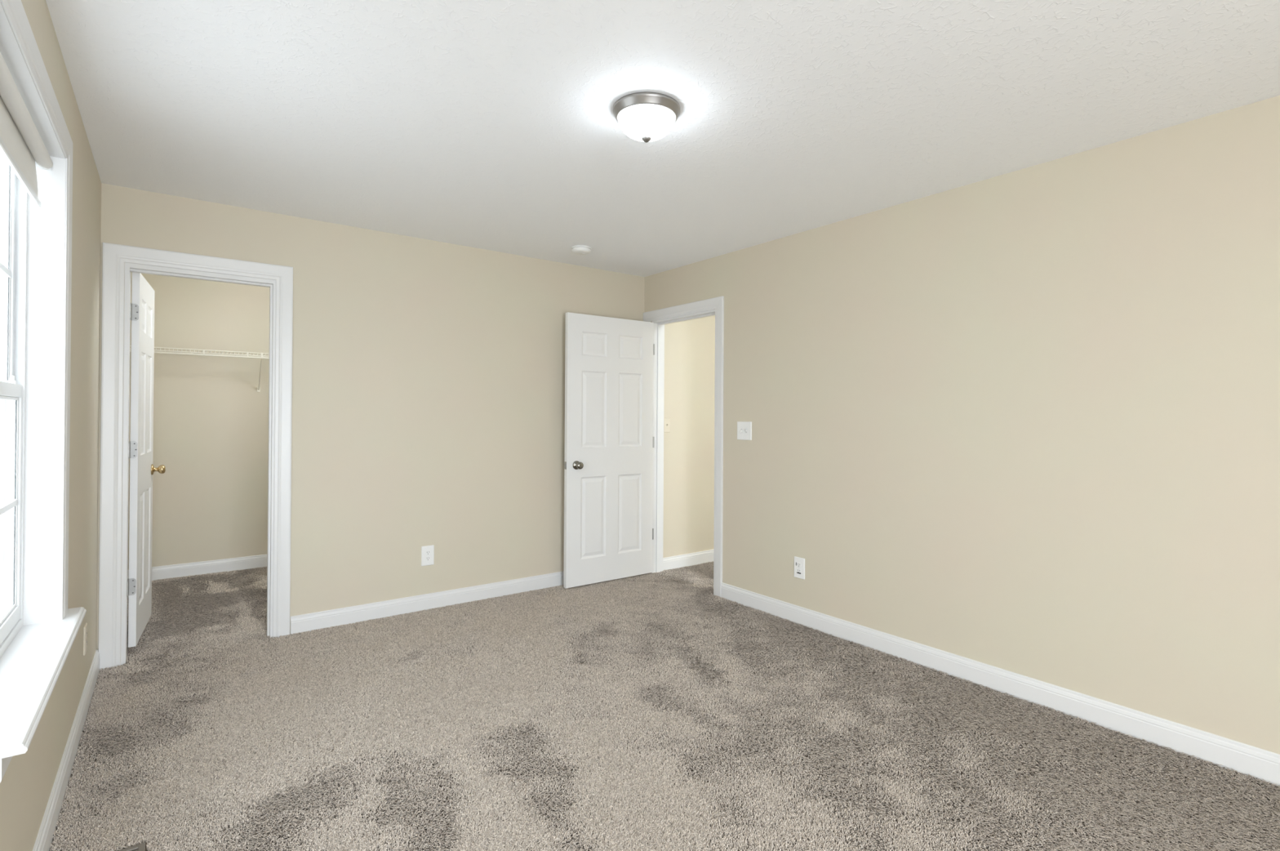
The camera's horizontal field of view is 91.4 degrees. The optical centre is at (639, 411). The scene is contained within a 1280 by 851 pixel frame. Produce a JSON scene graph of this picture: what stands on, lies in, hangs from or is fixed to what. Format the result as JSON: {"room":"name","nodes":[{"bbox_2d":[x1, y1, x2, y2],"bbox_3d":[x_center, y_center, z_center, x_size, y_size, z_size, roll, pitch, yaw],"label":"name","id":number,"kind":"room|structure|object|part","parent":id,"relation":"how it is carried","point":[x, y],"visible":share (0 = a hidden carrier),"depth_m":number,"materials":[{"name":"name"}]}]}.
{"room":"empty bedroom","nodes":[
{"label":"empty bedroom","id":0,"kind":"room"},
{"bbox_2d":[0,0,101,850],"bbox_3d":[-1.554,0.070,1.460,0.150,2.454,8.000,1,0,-37],"label":"wall","id":1,"kind":"structure","parent":0,"point":[26,785],"depth_m":2.38,"materials":[{"name":"beige paint"}]},
{"bbox_2d":[0,0,86,782],"bbox_3d":[-1.677,-0.078,1.672,0.204,1.713,1.263,1,0,-37],"label":"window","id":2,"kind":"structure","parent":1,"relation":"in","point":[38,630],"depth_m":2.02,"materials":[{"name":"white paint"}]},
{"bbox_3d":[-1.716,-0.436,1.604,0.018,0.778,1.017,1,0,-37],"label":"sash","id":3,"kind":"part","parent":2,"relation":"part of","materials":[{"name":"white plastic"}]},
{"bbox_3d":[-1.704,0.289,1.612,0.020,0.752,1.017,1,0,-37],"label":"sash","id":4,"kind":"part","parent":2,"relation":"part of","materials":[{"name":"white plastic"}]},
{"bbox_3d":[-1.715,-0.077,1.604,0.062,1.540,1.025,1,0,-37],"label":"frame","id":5,"kind":"part","parent":2,"relation":"part of","materials":[{"name":"white plastic"}]},
{"bbox_2d":[0,51,53,207],"bbox_3d":[-1.653,-0.754,1.651,0.041,0.177,1.023,1,0,-37],"label":"roller shade","id":6,"kind":"object","parent":2,"relation":"attached to","point":[21,144],"visible":1,"depth_m":1.73,"materials":[{"name":"white fabric"}]},
{"bbox_3d":[-1.615,-0.115,1.679,0.012,1.640,1.201,1,0,-37],"label":"casing","id":7,"kind":"part","parent":2,"relation":"part of","materials":[{"name":"white paint"}]},
{"bbox_2d":[32,648,99,850],"bbox_3d":[-0.906,1.242,0.718,0.014,0.109,6.037,1,0,-37],"label":"baseboard","id":8,"kind":"structure","parent":1,"relation":"attached to","point":[44,838],"depth_m":2.16,"materials":[{"name":"white paint"}]},
{"bbox_2d":[83,622,87,655],"bbox_3d":[-2.393,0.979,2.698,0.008,0.122,0.078,1,0,-37],"label":"power outlet","id":9,"kind":"object","parent":1,"relation":"attached to","point":[85,632],"visible":1,"depth_m":2.67,"materials":[{"name":"beige plastic"}]},
{"bbox_2d":[128,271,269,568],"bbox_3d":[-3.244,0.079,5.255,2.000,2.454,0.100,1,0,-37],"label":"wall","id":10,"kind":"structure","parent":0,"point":[210,500],"depth_m":5.03,"materials":[{"name":"beige paint"}]},
{"bbox_2d":[127,554,266,580],"bbox_3d":[-3.197,1.252,5.218,1.750,0.109,0.014,1,0,-37],"label":"baseboard","id":11,"kind":"structure","parent":10,"relation":"attached to","point":[246,562],"depth_m":5.01,"materials":[{"name":"white paint"}]},
{"bbox_2d":[129,345,269,391],"bbox_3d":[-3.098,-0.323,5.107,1.742,0.306,0.311,1,0,-37],"label":"wire shelf","id":12,"kind":"object","parent":10,"relation":"attached to","point":[157,351],"visible":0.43,"depth_m":4.85,"materials":[{"name":"white metal"}]},
{"bbox_3d":[-3.009,-0.431,4.989,1.742,0.010,0.010,1,0,-37],"label":"hanging rod","id":13,"kind":"part","parent":12,"relation":"part of","materials":[{"name":"white metal"}]},
{"bbox_2d":[96,182,644,648],"bbox_3d":[-1.382,0.085,4.229,3.448,2.454,0.115,1,0,-37],"label":"wall","id":14,"kind":"structure","parent":0,"point":[428,375],"depth_m":4.07,"materials":[{"name":"beige paint"}]},
{"bbox_2d":[127,271,165,647],"bbox_3d":[-2.860,0.250,3.591,0.168,2.000,0.633,1,0,-32],"label":"door","id":15,"kind":"structure","parent":14,"relation":"in","point":[142,468],"depth_m":3.46,"materials":[{"name":"white paint"}]},
{"bbox_3d":[-2.953,0.352,3.833,0.068,0.065,0.065,1,0,-32],"label":"knob","id":16,"kind":"part","parent":15,"relation":"part of","materials":[{"name":"gold metal"}]},
{"bbox_2d":[97,242,293,670],"bbox_3d":[-2.412,0.225,3.446,0.847,2.153,0.134,1,0,-37],"label":"door frame","id":17,"kind":"structure","parent":14,"relation":"attached to","point":[118,260],"depth_m":3.26,"materials":[{"name":"white paint"}]},
{"bbox_2d":[290,570,564,633],"bbox_3d":[-1.007,1.261,4.429,2.589,0.109,0.014,1,0,-37],"label":"baseboard","id":18,"kind":"structure","parent":14,"relation":"attached to","point":[302,623],"depth_m":4.09,"materials":[{"name":"white paint"}]},
{"bbox_2d":[421,544,434,565],"bbox_3d":[-1.404,0.950,4.136,0.083,0.130,0.008,1,0,-37],"label":"power outlet","id":19,"kind":"object","parent":14,"relation":"attached to","point":[428,551],"visible":1,"depth_m":4.13,"materials":[{"name":"white plastic"}]},
{"bbox_2d":[45,0,1279,276],"bbox_3d":[0.669,-1.195,3.097,5.650,0.120,8.250,1,0,-37],"label":"ceiling","id":20,"kind":"structure","parent":0,"point":[492,125],"depth_m":2.28,"materials":[{"name":"white paint"}]},
{"bbox_2d":[571,244,591,254],"bbox_3d":[-0.406,-1.116,4.322,0.140,0.039,0.140,1,0,-37],"label":"smoke detector","id":21,"kind":"object","parent":20,"relation":"attached to","point":[577,249],"visible":1,"depth_m":4.28,"materials":[{"name":"white plastic"}]},
{"bbox_2d":[613,92,680,142],"bbox_3d":[0.025,-1.079,2.354,0.255,0.128,0.255,1,0,-37],"label":"ceiling light","id":22,"kind":"object","parent":20,"relation":"attached to","point":[646,117],"visible":1,"depth_m":2.28,"materials":[{"name":"white glass"}]},
{"bbox_3d":[0.025,-1.073,2.354,0.215,0.079,0.215,1,0,-37],"label":"lamp shade","id":23,"kind":"part","parent":22,"relation":"part of","materials":[{"name":"white glass"}]},
{"bbox_2d":[52,565,1279,850],"bbox_3d":[0.653,1.379,3.083,5.650,0.120,8.250,1,0,-37],"label":"floor","id":24,"kind":"structure","parent":0,"point":[1017,720],"depth_m":2.28,"materials":[{"name":"brown"}]},
{"bbox_2d":[118,841,145,850],"bbox_3d":[-1.452,1.294,1.716,0.140,0.010,0.292,1,0,-37],"label":"floor vent","id":25,"kind":"object","parent":24,"relation":"in","point":[141,846],"visible":1,"depth_m":1.85,"materials":[{"name":"brown metal"}]},
{"bbox_2d":[124,566,270,663],"bbox_3d":[-2.615,1.300,4.441,1.748,0.014,1.947,1,0,-37],"label":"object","id":26,"kind":"structure","parent":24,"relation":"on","point":[238,629],"depth_m":4.01,"materials":[{"name":"grey carpet"}]},
{"bbox_2d":[49,573,1279,850],"bbox_3d":[-0.128,1.305,2.537,3.441,0.014,4.085,1,0,-37],"label":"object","id":27,"kind":"structure","parent":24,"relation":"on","point":[328,697],"depth_m":2.43,"materials":[{"name":"grey carpet"}]},
{"bbox_2d":[653,560,713,594],"bbox_3d":[0.889,1.325,5.249,1.442,0.014,0.787,1,0,-37],"label":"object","id":28,"kind":"structure","parent":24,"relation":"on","point":[699,579],"depth_m":5.04,"materials":[{"name":"grey carpet"}]},
{"bbox_2d":[662,315,715,557],"bbox_3d":[0.885,0.107,5.802,1.837,2.454,0.100,1,0,-37],"label":"wall","id":29,"kind":"structure","parent":0,"point":[689,344],"depth_m":5.40,"materials":[{"name":"beige paint"}]},
{"bbox_2d":[663,417,670,431],"bbox_3d":[0.229,0.110,5.236,0.070,0.120,0.018,1,0,-37],"label":"light switch","id":30,"kind":"object","parent":29,"relation":"attached to","point":[666,420],"visible":1,"depth_m":5.23,"materials":[{"name":"beige plastic"}]},
{"bbox_2d":[662,549,713,570],"bbox_3d":[0.912,1.280,5.750,1.837,0.109,0.014,1,0,-37],"label":"baseboard","id":31,"kind":"structure","parent":29,"relation":"attached to","point":[696,557],"depth_m":5.37,"materials":[{"name":"white paint"}]},
{"bbox_2d":[644,95,1279,754],"bbox_3d":[1.860,0.098,2.877,0.115,2.454,6.170,1,0,-37],"label":"wall","id":32,"kind":"structure","parent":0,"point":[1025,421],"depth_m":2.83,"materials":[{"name":"beige paint"}]},
{"bbox_2d":[563,311,654,588],"bbox_3d":[-0.228,0.284,4.864,0.830,2.036,0.171,1,0,-37],"label":"door","id":33,"kind":"structure","parent":32,"relation":"in","point":[609,531],"depth_m":4.83,"materials":[{"name":"white paint"}]},
{"bbox_3d":[-0.454,0.396,4.630,0.065,0.065,0.068,1,0,-37],"label":"knob","id":34,"kind":"part","parent":33,"relation":"part of","materials":[{"name":"grey metal"}]},
{"bbox_2d":[643,295,724,596],"bbox_3d":[0.352,0.249,4.870,0.134,2.154,0.938,1,0,-37],"label":"door frame","id":35,"kind":"structure","parent":32,"relation":"attached to","point":[712,306],"depth_m":4.86,"materials":[{"name":"white paint"}]},
{"bbox_2d":[737,421,751,439],"bbox_3d":[0.712,0.129,4.295,0.018,0.126,0.134,1,0,-37],"label":"light switch","id":36,"kind":"object","parent":32,"relation":"attached to","point":[744,428],"visible":1,"depth_m":4.29,"materials":[{"name":"white plastic"}]},
{"bbox_2d":[794,555,804,579],"bbox_3d":[0.997,0.976,3.913,0.008,0.130,0.083,1,0,-37],"label":"power outlet","id":37,"kind":"object","parent":32,"relation":"attached to","point":[799,562],"visible":1,"depth_m":3.91,"materials":[{"name":"white plastic"}]},
{"bbox_2d":[720,582,1279,785],"bbox_3d":[2.118,1.269,2.409,0.014,0.109,5.114,1,0,-37],"label":"baseboard","id":38,"kind":"structure","parent":32,"relation":"attached to","point":[1263,764],"depth_m":2.79,"materials":[{"name":"white paint"}]}
]}

